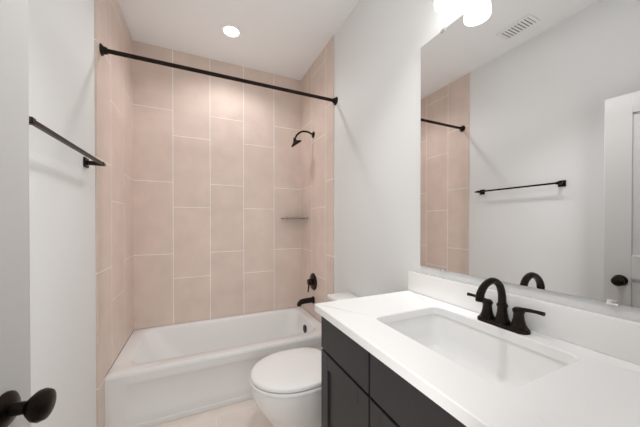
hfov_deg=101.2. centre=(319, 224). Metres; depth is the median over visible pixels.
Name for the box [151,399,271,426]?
floor
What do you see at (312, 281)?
tub valve
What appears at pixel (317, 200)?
tile
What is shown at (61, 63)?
wall
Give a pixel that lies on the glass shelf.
(286, 218)
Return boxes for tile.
[94,0,133,426]
[133,40,300,329]
[301,35,333,321]
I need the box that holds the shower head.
[291,130,314,146]
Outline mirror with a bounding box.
[420,0,639,307]
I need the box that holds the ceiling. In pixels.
[118,0,359,80]
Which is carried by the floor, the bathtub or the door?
the bathtub
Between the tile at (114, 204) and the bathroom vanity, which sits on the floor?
the bathroom vanity
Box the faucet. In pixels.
[466,277,545,335]
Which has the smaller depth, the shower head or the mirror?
the mirror
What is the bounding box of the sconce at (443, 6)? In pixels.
[434,0,461,12]
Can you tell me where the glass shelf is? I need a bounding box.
[281,217,308,219]
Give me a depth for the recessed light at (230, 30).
2.09 m
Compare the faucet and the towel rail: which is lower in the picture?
the faucet
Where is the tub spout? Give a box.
[297,296,314,306]
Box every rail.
[29,116,105,167]
[99,43,337,104]
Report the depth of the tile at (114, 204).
1.68 m
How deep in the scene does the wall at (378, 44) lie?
1.58 m
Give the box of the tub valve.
[307,273,316,291]
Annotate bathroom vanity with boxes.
[315,271,639,426]
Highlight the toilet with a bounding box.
[249,292,358,426]
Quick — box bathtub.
[105,307,322,426]
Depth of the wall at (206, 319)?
2.46 m
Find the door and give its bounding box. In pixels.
[0,0,56,426]
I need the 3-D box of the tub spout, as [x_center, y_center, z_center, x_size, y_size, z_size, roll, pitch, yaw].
[-0.138,0.732,2.489,0.168,0.076,0.066,0,0,-25]
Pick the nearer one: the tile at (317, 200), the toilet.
the toilet
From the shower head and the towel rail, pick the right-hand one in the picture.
the shower head
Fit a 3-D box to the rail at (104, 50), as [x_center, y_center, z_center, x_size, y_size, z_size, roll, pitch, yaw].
[-0.556,-0.992,1.806,1.509,0.064,0.064,0,0,-25]
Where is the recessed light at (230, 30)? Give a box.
[220,23,242,38]
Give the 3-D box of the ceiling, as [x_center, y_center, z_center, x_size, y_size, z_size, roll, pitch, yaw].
[-0.055,-1.582,0.699,1.760,0.100,4.255,0,0,-25]
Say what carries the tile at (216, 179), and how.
attached to the wall at (206, 319)
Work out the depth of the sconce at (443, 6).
1.07 m
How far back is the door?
0.51 m
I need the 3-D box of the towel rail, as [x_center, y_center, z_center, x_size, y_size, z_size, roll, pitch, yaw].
[-1.000,-0.303,1.035,0.076,0.048,0.680,0,0,-25]
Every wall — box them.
[28,0,95,426]
[133,306,298,330]
[302,0,639,322]

